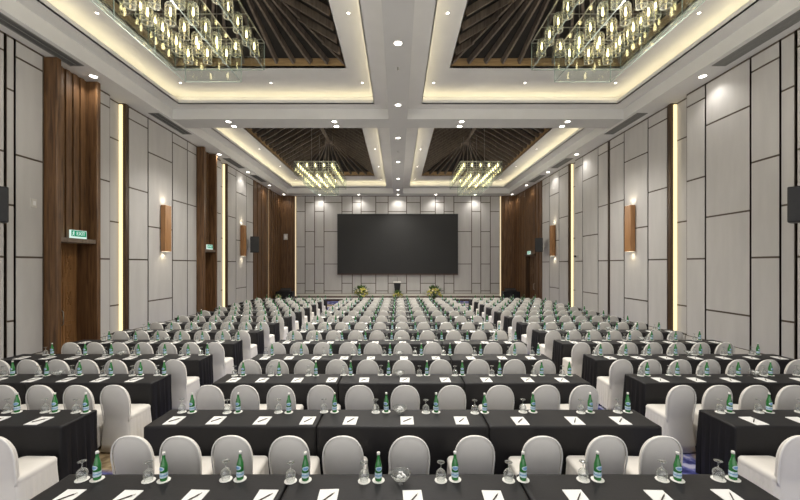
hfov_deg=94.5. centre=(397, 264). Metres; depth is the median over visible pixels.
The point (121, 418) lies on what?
banquet chair
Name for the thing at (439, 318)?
banquet chair
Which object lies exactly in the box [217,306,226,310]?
banquet chair
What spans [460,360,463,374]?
water bottle
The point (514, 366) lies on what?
banquet chair
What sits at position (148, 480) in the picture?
coaster
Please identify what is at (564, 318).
banquet chair
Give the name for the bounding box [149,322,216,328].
draped table
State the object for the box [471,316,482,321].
banquet chair
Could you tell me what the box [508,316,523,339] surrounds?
banquet chair
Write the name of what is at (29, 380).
notepad
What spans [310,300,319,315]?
banquet chair
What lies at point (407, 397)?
banquet chair
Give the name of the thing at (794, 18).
ceiling vent
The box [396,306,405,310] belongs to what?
banquet chair
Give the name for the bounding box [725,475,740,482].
coaster
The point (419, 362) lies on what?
draped table
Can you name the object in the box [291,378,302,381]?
notepad
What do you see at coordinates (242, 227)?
lamp
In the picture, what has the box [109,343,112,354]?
water bottle
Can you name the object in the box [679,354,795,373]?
draped table
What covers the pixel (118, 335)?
banquet chair
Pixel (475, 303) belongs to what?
draped table
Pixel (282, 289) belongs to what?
mixer
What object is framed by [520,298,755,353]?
baseboard
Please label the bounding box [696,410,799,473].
draped table
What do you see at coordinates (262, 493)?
notepad
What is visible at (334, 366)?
banquet chair
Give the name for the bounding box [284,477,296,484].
coaster
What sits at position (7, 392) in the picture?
banquet chair
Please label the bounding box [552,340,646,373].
draped table
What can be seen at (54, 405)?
water bottle
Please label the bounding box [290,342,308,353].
banquet chair
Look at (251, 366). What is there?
banquet chair
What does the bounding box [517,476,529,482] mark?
coaster
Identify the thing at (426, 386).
draped table
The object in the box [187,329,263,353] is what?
draped table
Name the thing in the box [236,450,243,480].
water bottle
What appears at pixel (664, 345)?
draped table
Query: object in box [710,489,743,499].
notepad
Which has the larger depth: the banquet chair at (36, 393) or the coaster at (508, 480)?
the banquet chair at (36, 393)
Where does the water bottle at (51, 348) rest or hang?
on the coaster
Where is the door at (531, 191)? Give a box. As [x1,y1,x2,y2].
[524,184,535,298]
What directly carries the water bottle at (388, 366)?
on the coaster
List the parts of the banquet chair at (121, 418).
backrest, seat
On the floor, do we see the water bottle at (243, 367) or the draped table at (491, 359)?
the draped table at (491, 359)
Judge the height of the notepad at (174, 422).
0.006 m
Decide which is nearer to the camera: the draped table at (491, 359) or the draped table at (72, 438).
the draped table at (72, 438)
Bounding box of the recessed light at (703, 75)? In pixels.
[697,74,707,78]
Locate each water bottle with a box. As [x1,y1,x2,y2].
[10,361,14,375]
[13,392,20,412]
[44,361,48,375]
[50,343,53,354]
[51,392,57,412]
[77,360,81,374]
[82,393,88,412]
[83,343,86,354]
[92,450,101,480]
[108,361,112,375]
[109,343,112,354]
[136,343,139,354]
[138,361,142,374]
[159,451,167,481]
[162,360,165,374]
[163,343,166,354]
[186,343,189,354]
[189,392,194,412]
[235,392,240,412]
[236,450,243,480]
[241,361,244,375]
[270,343,273,354]
[277,361,280,374]
[286,393,290,412]
[302,451,308,481]
[314,361,317,375]
[332,392,336,411]
[349,360,352,374]
[375,451,381,481]
[384,392,388,411]
[387,360,389,374]
[425,360,428,374]
[434,392,438,412]
[451,451,458,480]
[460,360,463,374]
[482,393,486,412]
[498,361,501,374]
[519,451,526,480]
[530,392,535,411]
[540,361,543,375]
[567,361,570,375]
[587,392,592,412]
[593,451,601,480]
[624,343,627,354]
[625,392,630,411]
[645,361,649,375]
[647,343,650,354]
[673,451,681,480]
[674,343,677,354]
[675,361,679,374]
[699,343,702,354]
[705,361,708,375]
[726,392,732,412]
[728,343,731,354]
[728,450,737,480]
[736,361,740,375]
[756,343,759,354]
[766,392,772,412]
[768,361,772,375]
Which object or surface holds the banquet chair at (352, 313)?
on the floor
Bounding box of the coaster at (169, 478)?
[157,477,170,483]
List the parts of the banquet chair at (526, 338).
backrest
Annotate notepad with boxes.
[0,416,10,420]
[22,378,41,381]
[23,417,53,424]
[53,489,86,499]
[56,378,75,381]
[90,378,108,381]
[94,356,110,359]
[113,490,143,499]
[122,356,137,359]
[125,377,142,381]
[162,416,185,424]
[182,489,209,499]
[205,416,226,424]
[226,378,240,381]
[252,416,271,424]
[254,490,278,499]
[255,378,268,381]
[259,356,270,359]
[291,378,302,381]
[299,416,315,424]
[317,489,338,499]
[326,378,337,381]
[342,416,357,424]
[359,378,368,381]
[400,378,409,381]
[400,416,413,424]
[403,490,422,499]
[440,378,450,381]
[454,416,468,424]
[466,356,475,359]
[480,378,492,381]
[482,490,503,499]
[511,417,529,424]
[521,377,533,381]
[555,378,568,381]
[562,489,588,499]
[565,417,585,424]
[609,417,632,424]
[643,490,672,499]
[652,378,668,381]
[687,356,703,359]
[687,378,705,381]
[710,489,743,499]
[715,356,731,359]
[720,378,739,381]
[739,417,768,424]
[755,378,775,381]
[785,417,799,422]
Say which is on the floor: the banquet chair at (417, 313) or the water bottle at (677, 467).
the banquet chair at (417, 313)
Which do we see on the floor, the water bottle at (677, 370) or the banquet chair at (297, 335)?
the banquet chair at (297, 335)
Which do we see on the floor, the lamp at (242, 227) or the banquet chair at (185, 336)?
the banquet chair at (185, 336)
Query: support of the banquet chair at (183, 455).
on the floor
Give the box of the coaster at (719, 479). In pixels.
[710,475,725,482]
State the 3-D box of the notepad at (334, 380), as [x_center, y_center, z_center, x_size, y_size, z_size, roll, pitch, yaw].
[-0.964,1.676,5.397,0.140,0.006,0.200,0,0,-1]
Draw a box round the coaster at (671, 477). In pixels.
[670,476,684,483]
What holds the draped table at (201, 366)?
on the floor
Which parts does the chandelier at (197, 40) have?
frame, frame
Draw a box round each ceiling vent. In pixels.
[0,12,83,65]
[148,113,190,133]
[222,158,244,167]
[250,175,266,181]
[529,175,545,181]
[551,158,573,167]
[605,113,647,133]
[712,10,799,65]
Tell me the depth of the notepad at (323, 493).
2.70 m
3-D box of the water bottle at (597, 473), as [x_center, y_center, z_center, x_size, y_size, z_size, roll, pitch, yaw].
[1.562,1.567,2.896,0.056,0.219,0.057,0,0,-23]
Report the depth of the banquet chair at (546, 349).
8.72 m
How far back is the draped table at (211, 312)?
13.04 m
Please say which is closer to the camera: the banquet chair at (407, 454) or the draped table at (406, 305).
the banquet chair at (407, 454)
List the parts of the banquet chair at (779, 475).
seat, backrest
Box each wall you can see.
[0,30,280,358]
[281,196,514,295]
[515,28,799,359]
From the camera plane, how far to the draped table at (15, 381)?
5.33 m
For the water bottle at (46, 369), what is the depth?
5.61 m
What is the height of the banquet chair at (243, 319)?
0.878 m
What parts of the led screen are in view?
rail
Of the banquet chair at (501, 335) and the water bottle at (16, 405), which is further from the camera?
the banquet chair at (501, 335)
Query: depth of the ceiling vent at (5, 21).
7.98 m
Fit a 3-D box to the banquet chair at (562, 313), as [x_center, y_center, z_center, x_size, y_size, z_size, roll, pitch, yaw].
[5.575,1.976,12.726,0.430,0.878,0.501,0,0,1]
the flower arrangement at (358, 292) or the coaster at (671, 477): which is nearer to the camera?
the coaster at (671, 477)
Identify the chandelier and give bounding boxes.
[90,0,264,81]
[294,128,345,195]
[450,128,501,195]
[531,0,705,81]
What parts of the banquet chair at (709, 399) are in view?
seat, backrest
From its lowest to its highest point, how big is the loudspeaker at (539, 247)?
0.760 m
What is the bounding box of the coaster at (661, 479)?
[654,476,669,482]
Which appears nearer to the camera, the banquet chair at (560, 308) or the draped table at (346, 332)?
the draped table at (346, 332)
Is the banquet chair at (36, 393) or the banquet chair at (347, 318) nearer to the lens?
the banquet chair at (36, 393)
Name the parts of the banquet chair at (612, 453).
seat, backrest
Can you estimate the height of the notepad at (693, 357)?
0.006 m
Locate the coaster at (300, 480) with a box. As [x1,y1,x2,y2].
[299,477,311,483]
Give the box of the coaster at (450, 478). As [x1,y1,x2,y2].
[449,476,460,482]
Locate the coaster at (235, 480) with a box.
[233,476,246,482]
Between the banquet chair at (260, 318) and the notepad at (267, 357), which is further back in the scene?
the banquet chair at (260, 318)
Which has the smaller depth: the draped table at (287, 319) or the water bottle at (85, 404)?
the water bottle at (85, 404)
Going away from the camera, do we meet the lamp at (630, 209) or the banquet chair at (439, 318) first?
the banquet chair at (439, 318)
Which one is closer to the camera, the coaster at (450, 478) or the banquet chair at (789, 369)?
the coaster at (450, 478)
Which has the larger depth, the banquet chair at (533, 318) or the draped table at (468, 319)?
the draped table at (468, 319)
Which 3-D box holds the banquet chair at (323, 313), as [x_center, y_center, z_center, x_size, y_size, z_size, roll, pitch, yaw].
[-2.425,1.976,12.727,0.430,0.878,0.501,0,0,0]
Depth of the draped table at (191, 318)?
11.75 m
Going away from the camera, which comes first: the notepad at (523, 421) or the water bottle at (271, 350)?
the notepad at (523, 421)
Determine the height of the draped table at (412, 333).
0.739 m
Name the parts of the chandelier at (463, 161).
hanging rod, frame, frame, hanging rod, hanging rod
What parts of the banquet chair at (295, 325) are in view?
backrest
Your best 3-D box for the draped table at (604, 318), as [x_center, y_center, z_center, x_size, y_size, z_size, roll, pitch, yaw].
[6.219,2.048,11.980,1.832,0.739,0.478,0,0,0]
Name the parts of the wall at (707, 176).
panel, panel, panel, panel, panel, panel, panel, panel, panel, panel, panel, panel, niche panel, niche panel, niche panel, niche panel, panel, panel, panel, panel, panel, panel, panel, panel, panel, panel, panel, panel, panel, panel, panel, panel, panel, panel, panel, panel, panel, panel, panel, panel, niche panel, niche panel, niche panel, niche panel, panel, panel, panel, panel, panel, panel, panel, panel, panel, panel, panel, panel, panel, panel, panel, panel, panel, panel, panel, panel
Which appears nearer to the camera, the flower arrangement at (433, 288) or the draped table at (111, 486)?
the draped table at (111, 486)
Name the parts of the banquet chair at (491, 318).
backrest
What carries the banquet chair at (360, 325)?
on the floor
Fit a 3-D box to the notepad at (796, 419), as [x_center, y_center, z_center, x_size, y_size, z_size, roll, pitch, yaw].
[4.334,1.676,3.977,0.140,0.006,0.200,0,0,0]
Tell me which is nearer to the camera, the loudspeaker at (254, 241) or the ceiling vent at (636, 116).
the ceiling vent at (636, 116)
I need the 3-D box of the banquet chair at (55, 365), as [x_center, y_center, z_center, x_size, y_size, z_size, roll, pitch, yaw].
[-5.567,1.976,6.266,0.430,0.878,0.501,0,0,0]
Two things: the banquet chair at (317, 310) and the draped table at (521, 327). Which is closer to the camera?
the draped table at (521, 327)
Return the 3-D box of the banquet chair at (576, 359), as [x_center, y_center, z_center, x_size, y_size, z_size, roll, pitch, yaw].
[3.661,1.976,7.610,0.430,0.878,0.501,0,0,0]
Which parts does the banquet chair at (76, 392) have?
backrest, seat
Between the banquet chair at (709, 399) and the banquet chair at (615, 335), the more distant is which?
the banquet chair at (615, 335)
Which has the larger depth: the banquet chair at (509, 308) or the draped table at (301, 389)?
the banquet chair at (509, 308)
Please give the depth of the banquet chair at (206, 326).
9.97 m
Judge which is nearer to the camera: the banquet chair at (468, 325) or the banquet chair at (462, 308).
the banquet chair at (468, 325)
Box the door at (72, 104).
[44,57,100,353]
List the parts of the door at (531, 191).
fluted panel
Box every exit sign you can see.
[69,230,86,238]
[206,244,212,249]
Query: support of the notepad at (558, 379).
on the draped table at (475, 388)
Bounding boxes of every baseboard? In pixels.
[36,298,275,353]
[295,294,500,297]
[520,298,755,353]
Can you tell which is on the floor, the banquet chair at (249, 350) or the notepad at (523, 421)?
the banquet chair at (249, 350)
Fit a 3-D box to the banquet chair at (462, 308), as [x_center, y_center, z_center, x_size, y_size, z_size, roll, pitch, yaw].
[2.404,1.976,13.980,0.430,0.878,0.501,0,0,1]
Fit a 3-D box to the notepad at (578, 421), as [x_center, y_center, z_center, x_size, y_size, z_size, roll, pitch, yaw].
[1.901,1.676,3.983,0.140,0.006,0.200,0,0,1]
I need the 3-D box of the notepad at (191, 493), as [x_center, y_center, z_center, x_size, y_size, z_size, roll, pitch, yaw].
[-1.474,1.676,2.655,0.140,0.006,0.200,0,0,2]
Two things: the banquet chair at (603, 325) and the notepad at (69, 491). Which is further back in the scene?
the banquet chair at (603, 325)
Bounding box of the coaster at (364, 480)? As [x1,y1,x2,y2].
[358,477,369,484]
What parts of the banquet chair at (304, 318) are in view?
backrest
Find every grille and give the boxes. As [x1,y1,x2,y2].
[0,188,6,220]
[535,238,541,250]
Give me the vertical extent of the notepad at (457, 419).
0.006 m
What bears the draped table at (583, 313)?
on the floor
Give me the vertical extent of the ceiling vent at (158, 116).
0.014 m
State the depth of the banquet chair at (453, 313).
12.49 m
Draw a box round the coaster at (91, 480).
[89,475,104,482]
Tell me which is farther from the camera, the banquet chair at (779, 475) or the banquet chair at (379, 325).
the banquet chair at (379, 325)
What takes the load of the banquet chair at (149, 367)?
on the floor
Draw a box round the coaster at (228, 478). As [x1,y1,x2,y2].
[219,475,232,482]
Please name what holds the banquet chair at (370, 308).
on the floor
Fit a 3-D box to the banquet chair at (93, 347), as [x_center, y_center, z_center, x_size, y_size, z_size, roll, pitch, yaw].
[-6.054,1.976,7.609,0.430,0.878,0.501,0,0,0]
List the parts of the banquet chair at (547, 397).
seat, backrest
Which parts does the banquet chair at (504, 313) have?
backrest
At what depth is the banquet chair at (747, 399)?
4.76 m
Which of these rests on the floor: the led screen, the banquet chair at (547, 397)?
the banquet chair at (547, 397)
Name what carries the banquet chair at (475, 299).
on the floor
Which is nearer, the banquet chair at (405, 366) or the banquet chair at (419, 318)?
the banquet chair at (405, 366)
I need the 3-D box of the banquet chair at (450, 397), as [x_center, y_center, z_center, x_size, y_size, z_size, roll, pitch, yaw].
[0.687,1.976,4.982,0.430,0.878,0.501,0,0,-1]
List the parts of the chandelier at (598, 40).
frame, frame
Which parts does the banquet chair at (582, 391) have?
seat, backrest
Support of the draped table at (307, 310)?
on the floor
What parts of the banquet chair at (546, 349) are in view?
backrest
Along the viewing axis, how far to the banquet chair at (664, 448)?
3.35 m
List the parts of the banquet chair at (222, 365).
backrest, seat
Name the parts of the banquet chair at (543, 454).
seat, backrest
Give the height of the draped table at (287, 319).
0.739 m
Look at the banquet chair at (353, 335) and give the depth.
8.69 m
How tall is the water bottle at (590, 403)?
0.219 m
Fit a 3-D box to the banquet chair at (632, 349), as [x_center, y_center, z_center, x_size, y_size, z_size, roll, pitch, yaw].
[4.605,1.976,7.601,0.430,0.878,0.501,0,0,1]
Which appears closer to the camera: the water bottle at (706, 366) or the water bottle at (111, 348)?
the water bottle at (706, 366)
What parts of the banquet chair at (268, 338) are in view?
backrest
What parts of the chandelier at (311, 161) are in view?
hanging rod, hanging rod, frame, frame, hanging rod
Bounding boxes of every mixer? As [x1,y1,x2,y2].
[279,288,290,291]
[505,288,516,291]
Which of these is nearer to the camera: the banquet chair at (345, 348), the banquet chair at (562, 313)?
the banquet chair at (345, 348)
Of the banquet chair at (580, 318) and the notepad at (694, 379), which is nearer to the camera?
the notepad at (694, 379)
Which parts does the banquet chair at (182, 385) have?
backrest, seat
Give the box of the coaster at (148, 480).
[141,477,155,483]
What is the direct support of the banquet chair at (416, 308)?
on the floor
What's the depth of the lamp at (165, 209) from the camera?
12.76 m
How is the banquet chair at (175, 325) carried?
on the floor
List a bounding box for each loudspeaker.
[0,186,8,223]
[250,236,258,252]
[535,238,545,251]
[787,186,799,223]
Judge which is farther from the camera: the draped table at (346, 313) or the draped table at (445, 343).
the draped table at (346, 313)
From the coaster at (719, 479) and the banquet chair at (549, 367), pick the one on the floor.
the banquet chair at (549, 367)
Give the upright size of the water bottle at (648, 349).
0.219 m
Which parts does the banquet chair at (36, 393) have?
backrest, seat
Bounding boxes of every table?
[0,354,116,373]
[0,374,53,404]
[0,410,97,480]
[25,374,171,420]
[30,474,291,499]
[72,340,160,353]
[98,354,212,386]
[113,329,193,339]
[144,410,323,473]
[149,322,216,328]
[150,340,242,373]
[175,316,235,321]
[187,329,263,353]
[196,311,251,315]
[212,374,341,409]
[214,307,257,310]
[215,322,279,341]
[228,304,267,306]
[235,316,291,332]
[250,354,352,373]
[252,311,301,328]
[264,307,309,321]
[276,291,294,298]
[276,304,316,315]
[278,340,359,353]
[281,474,528,499]
[285,302,321,315]
[292,299,326,310]
[295,329,364,339]
[310,322,368,328]
[317,410,488,473]
[321,316,371,321]
[331,311,373,315]
[337,307,375,310]
[339,374,463,409]
[341,304,377,306]
[351,354,450,373]
[358,340,441,353]
[364,329,435,339]
[368,322,430,328]
[371,316,427,321]
[374,311,424,315]
[376,307,422,310]
[378,304,420,306]
[381,299,417,301]
[421,304,463,306]
[422,307,468,310]
[425,311,475,315]
[427,316,483,321]
[430,322,494,329]
[435,329,507,339]
[441,340,526,353]
[449,354,552,373]
[460,374,590,409]
[468,299,503,307]
[474,302,511,312]
[479,304,520,315]
[480,410,661,473]
[485,307,531,321]
[493,311,543,328]
[501,291,519,298]
[503,316,560,331]
[516,322,581,339]
[517,474,778,499]
[531,329,607,353]
[539,307,581,310]
[544,311,599,315]
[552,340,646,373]
[560,316,620,321]
[580,322,648,328]
[581,354,697,388]
[602,329,682,339]
[622,374,769,415]
[636,340,723,353]
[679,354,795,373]
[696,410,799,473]
[742,374,799,404]
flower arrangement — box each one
[351,285,371,298]
[392,290,402,298]
[423,285,441,298]
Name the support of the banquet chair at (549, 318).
on the floor
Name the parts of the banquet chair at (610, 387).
seat, backrest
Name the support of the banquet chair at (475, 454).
on the floor
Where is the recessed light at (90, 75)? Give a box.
[88,74,98,78]
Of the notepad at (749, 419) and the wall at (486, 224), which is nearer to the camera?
the notepad at (749, 419)
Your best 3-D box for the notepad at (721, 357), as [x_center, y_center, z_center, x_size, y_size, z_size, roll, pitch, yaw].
[5.871,1.676,6.671,0.140,0.006,0.200,0,0,1]
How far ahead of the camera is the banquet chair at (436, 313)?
12.49 m
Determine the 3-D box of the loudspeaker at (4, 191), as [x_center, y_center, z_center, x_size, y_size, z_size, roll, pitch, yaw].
[-7.814,-1.150,7.108,0.704,0.680,0.409,0,0,38]
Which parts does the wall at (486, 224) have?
panel, panel, panel, panel, panel, panel, panel, panel, panel, panel, panel, panel, panel, panel, panel, panel, panel, panel, panel, panel, panel, panel, panel, panel, panel, panel, panel, panel, panel, panel, panel, panel, panel, panel, panel, panel, panel, panel, panel, panel, panel, panel, panel, panel, panel, panel, panel, panel, panel, panel, panel, panel, panel, panel, panel, panel, panel, panel, panel, panel, panel, panel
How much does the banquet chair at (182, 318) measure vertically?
0.878 m
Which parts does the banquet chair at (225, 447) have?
backrest, seat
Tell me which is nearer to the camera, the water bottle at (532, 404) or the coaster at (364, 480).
the coaster at (364, 480)
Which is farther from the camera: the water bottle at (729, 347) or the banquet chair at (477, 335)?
the banquet chair at (477, 335)
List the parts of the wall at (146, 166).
panel, panel, panel, panel, panel, panel, panel, panel, panel, panel, panel, panel, panel, panel, panel, panel, niche panel, niche panel, niche panel, niche panel, panel, panel, panel, panel, panel, panel, panel, panel, panel, panel, panel, panel, panel, panel, panel, panel, panel, panel, panel, niche panel, niche panel, niche panel, niche panel, panel, panel, panel, panel, panel, panel, panel, panel, panel, panel, panel, panel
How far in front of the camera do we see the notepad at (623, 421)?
3.96 m
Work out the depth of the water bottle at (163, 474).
2.87 m
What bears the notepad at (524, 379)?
on the draped table at (475, 388)
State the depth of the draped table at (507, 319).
11.84 m
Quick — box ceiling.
[0,0,799,195]
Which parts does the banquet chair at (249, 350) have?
backrest, seat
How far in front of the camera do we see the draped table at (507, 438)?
3.85 m
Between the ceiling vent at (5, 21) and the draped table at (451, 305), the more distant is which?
the draped table at (451, 305)
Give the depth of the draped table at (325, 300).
17.96 m
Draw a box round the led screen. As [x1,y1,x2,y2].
[337,214,457,274]
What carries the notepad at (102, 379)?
on the draped table at (155, 391)
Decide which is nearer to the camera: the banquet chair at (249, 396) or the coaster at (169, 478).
the coaster at (169, 478)
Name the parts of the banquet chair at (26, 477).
backrest, seat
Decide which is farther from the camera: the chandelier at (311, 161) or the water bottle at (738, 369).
the chandelier at (311, 161)
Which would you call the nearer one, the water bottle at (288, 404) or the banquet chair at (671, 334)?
the water bottle at (288, 404)
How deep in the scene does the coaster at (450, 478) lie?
2.88 m
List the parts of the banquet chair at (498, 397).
backrest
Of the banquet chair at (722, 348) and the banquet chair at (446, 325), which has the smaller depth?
the banquet chair at (722, 348)
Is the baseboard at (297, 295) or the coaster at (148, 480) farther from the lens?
the baseboard at (297, 295)
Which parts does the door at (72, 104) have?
fluted panel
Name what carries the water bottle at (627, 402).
on the coaster
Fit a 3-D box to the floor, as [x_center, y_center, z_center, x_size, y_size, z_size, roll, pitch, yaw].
[0.000,2.480,11.100,18.200,0.100,30.200,0,0,0]
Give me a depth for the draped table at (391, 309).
14.27 m
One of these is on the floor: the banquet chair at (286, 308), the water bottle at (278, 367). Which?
the banquet chair at (286, 308)
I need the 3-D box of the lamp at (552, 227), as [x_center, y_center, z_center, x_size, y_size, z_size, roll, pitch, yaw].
[8.100,-1.270,19.350,0.200,1.612,0.340,0,0,0]
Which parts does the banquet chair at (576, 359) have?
seat, backrest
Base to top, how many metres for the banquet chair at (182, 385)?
0.878 m
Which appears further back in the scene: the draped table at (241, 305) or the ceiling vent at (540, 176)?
the ceiling vent at (540, 176)
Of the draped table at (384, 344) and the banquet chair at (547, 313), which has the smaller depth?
the draped table at (384, 344)
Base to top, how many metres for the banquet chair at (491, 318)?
0.878 m
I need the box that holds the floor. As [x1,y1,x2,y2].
[98,301,697,473]
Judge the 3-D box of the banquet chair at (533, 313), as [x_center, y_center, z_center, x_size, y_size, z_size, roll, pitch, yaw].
[4.608,1.976,12.731,0.430,0.878,0.501,0,0,0]
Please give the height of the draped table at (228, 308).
0.739 m
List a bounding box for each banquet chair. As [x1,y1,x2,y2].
[0,360,9,373]
[0,385,28,409]
[0,436,58,499]
[16,359,41,373]
[25,385,65,409]
[48,359,70,373]
[61,342,81,353]
[63,385,103,446]
[75,359,99,373]
[86,342,105,353]
[100,385,151,452]
[104,360,127,373]
[110,435,161,473]
[112,342,129,353]
[113,331,129,339]
[133,331,149,339]
[134,342,153,353]
[134,359,157,373]
[150,322,162,328]
[153,331,169,339]
[158,342,177,353]
[159,436,214,473]
[165,359,199,409]
[167,322,180,328]
[174,331,189,339]
[179,316,189,321]
[182,342,200,353]
[185,322,198,329]
[193,316,205,321]
[194,331,209,339]
[195,385,232,409]
[202,311,210,315]
[202,322,215,328]
[205,342,233,382]
[209,316,220,321]
[211,435,268,473]
[214,311,224,315]
[215,331,230,339]
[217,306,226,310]
[220,322,233,328]
[224,316,236,321]
[228,311,238,315]
[230,385,266,409]
[234,331,257,360]
[238,322,251,328]
[238,360,261,373]
[240,316,252,321]
[242,311,252,315]
[255,322,274,353]
[256,311,266,315]
[256,316,267,321]
[266,359,288,373]
[266,385,303,409]
[267,342,285,353]
[269,435,320,475]
[270,311,280,315]
[272,316,287,339]
[282,306,291,310]
[284,311,298,330]
[287,331,302,339]
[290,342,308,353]
[294,359,314,373]
[295,306,307,323]
[301,322,314,328]
[303,303,313,321]
[306,331,321,339]
[307,385,340,409]
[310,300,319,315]
[312,316,323,321]
[313,342,329,353]
[316,298,325,311]
[318,322,331,328]
[321,311,331,315]
[322,436,367,473]
[325,359,348,373]
[326,331,340,339]
[327,316,338,321]
[334,311,344,315]
[335,322,347,328]
[339,342,357,353]
[342,316,353,321]
[345,385,375,409]
[348,311,358,315]
[348,331,363,339]
[353,306,361,310]
[354,322,367,328]
[356,360,378,373]
[359,316,370,321]
[363,311,373,315]
[364,342,382,353]
[366,306,375,310]
[369,331,384,339]
[373,322,386,328]
[376,316,387,321]
[378,311,388,315]
[380,306,388,310]
[388,436,429,473]
[390,385,419,409]
[392,359,414,373]
[393,342,411,353]
[394,331,409,339]
[395,311,405,315]
[395,316,406,321]
[395,322,408,328]
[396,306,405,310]
[412,306,421,310]
[413,311,423,315]
[414,316,426,321]
[417,322,429,328]
[419,331,434,339]
[423,342,441,353]
[428,306,437,310]
[429,359,451,373]
[432,311,441,315]
[433,385,465,409]
[435,316,446,321]
[439,322,452,328]
[444,306,453,310]
[446,331,461,339]
[447,435,494,473]
[449,311,459,315]
[454,342,472,353]
[455,316,466,321]
[459,306,466,310]
[461,322,474,328]
[466,311,474,315]
[467,359,489,373]
[471,298,479,310]
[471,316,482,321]
[471,331,486,339]
[476,300,485,315]
[478,385,513,410]
[480,322,493,328]
[482,303,492,321]
[483,342,501,353]
[488,306,500,322]
[492,331,507,339]
[497,311,511,328]
[503,359,525,373]
[504,306,513,310]
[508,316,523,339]
[508,342,527,353]
[508,436,562,476]
[515,311,525,315]
[517,306,526,310]
[520,385,559,409]
[521,322,540,353]
[528,316,539,321]
[529,311,539,315]
[530,306,539,310]
[532,359,555,373]
[539,330,560,358]
[543,306,552,310]
[543,311,553,315]
[544,316,555,321]
[546,322,557,328]
[556,306,565,310]
[557,311,567,315]
[558,385,598,409]
[559,316,571,321]
[562,342,590,376]
[564,322,575,328]
[565,331,580,339]
[566,435,627,473]
[570,306,578,310]
[572,311,581,315]
[575,316,586,321]
[581,322,593,328]
[585,331,601,339]
[588,311,596,315]
[592,316,602,321]
[594,342,613,353]
[596,359,632,409]
[597,322,610,329]
[606,316,618,321]
[606,331,621,339]
[615,322,628,328]
[618,342,637,353]
[623,436,682,473]
[626,330,642,339]
[633,322,646,328]
[637,359,661,373]
[643,342,662,353]
[645,385,696,452]
[646,331,662,339]
[666,342,685,353]
[667,331,683,339]
[667,359,691,373]
[690,342,710,353]
[692,385,732,445]
[696,359,720,373]
[714,342,734,353]
[725,359,749,373]
[733,385,769,409]
[737,435,799,499]
[754,360,779,373]
[772,385,799,409]
[784,359,799,373]
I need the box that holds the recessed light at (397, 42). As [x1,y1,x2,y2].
[393,40,402,45]
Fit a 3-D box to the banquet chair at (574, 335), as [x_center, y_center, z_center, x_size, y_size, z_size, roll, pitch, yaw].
[4.131,1.976,8.931,0.430,0.878,0.501,0,0,-1]
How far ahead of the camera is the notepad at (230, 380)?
5.36 m
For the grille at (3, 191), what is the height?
0.620 m
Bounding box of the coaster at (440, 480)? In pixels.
[435,477,446,483]
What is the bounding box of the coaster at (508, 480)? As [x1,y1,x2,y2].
[502,476,514,483]
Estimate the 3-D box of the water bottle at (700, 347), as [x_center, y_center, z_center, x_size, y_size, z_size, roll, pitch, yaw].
[5.660,1.567,6.921,0.056,0.219,0.057,0,0,-33]
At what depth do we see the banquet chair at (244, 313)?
12.49 m
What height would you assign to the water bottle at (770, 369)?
0.219 m
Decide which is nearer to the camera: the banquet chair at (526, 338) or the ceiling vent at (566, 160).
the banquet chair at (526, 338)
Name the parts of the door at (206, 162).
fluted panel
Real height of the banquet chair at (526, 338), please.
0.878 m
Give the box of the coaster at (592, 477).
[591,476,604,482]
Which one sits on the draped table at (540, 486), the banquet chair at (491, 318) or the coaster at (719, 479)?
the coaster at (719, 479)
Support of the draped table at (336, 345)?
on the floor
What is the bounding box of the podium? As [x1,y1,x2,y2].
[393,277,400,297]
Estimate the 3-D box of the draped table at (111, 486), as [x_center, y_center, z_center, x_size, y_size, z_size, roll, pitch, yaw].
[-1.769,2.048,2.750,1.832,0.739,0.478,0,0,0]
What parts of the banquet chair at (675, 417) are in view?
seat, backrest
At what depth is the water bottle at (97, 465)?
2.88 m
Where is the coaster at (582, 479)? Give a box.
[576,476,589,482]
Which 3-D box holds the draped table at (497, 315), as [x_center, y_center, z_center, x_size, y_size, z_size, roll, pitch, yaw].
[4.381,2.048,13.230,1.832,0.739,0.478,0,0,0]
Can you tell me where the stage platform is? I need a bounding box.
[295,298,499,300]
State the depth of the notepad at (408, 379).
5.37 m
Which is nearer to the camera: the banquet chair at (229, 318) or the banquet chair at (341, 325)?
the banquet chair at (341, 325)
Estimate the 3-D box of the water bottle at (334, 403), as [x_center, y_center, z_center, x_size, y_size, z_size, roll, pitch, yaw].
[-0.725,1.567,4.231,0.056,0.219,0.057,0,0,-10]
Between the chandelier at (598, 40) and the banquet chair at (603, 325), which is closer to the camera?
the chandelier at (598, 40)
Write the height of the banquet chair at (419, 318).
0.878 m
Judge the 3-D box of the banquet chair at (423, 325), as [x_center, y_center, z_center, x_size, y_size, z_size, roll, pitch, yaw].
[0.685,1.976,10.202,0.430,0.878,0.501,0,0,0]
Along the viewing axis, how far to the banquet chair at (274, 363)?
6.04 m
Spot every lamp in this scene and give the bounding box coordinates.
[161,205,170,251]
[240,225,245,255]
[550,225,555,255]
[625,205,634,251]
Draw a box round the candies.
[397,471,406,479]
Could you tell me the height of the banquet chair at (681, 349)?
0.878 m
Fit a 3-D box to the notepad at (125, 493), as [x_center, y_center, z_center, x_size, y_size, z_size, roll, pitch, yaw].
[-1.963,1.676,2.651,0.140,0.006,0.200,0,0,2]
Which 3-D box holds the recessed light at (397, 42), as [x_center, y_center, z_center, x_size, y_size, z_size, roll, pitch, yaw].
[0.000,-4.842,8.080,0.212,0.016,0.212,0,0,0]
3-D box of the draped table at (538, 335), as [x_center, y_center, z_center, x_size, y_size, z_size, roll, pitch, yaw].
[4.381,2.048,9.430,1.832,0.739,0.478,0,0,0]
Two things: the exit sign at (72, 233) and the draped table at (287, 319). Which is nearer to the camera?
the exit sign at (72, 233)
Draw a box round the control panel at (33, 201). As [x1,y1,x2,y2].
[31,198,36,207]
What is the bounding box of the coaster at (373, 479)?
[372,477,384,483]
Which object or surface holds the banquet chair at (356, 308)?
on the floor
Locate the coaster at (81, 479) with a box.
[74,476,89,482]

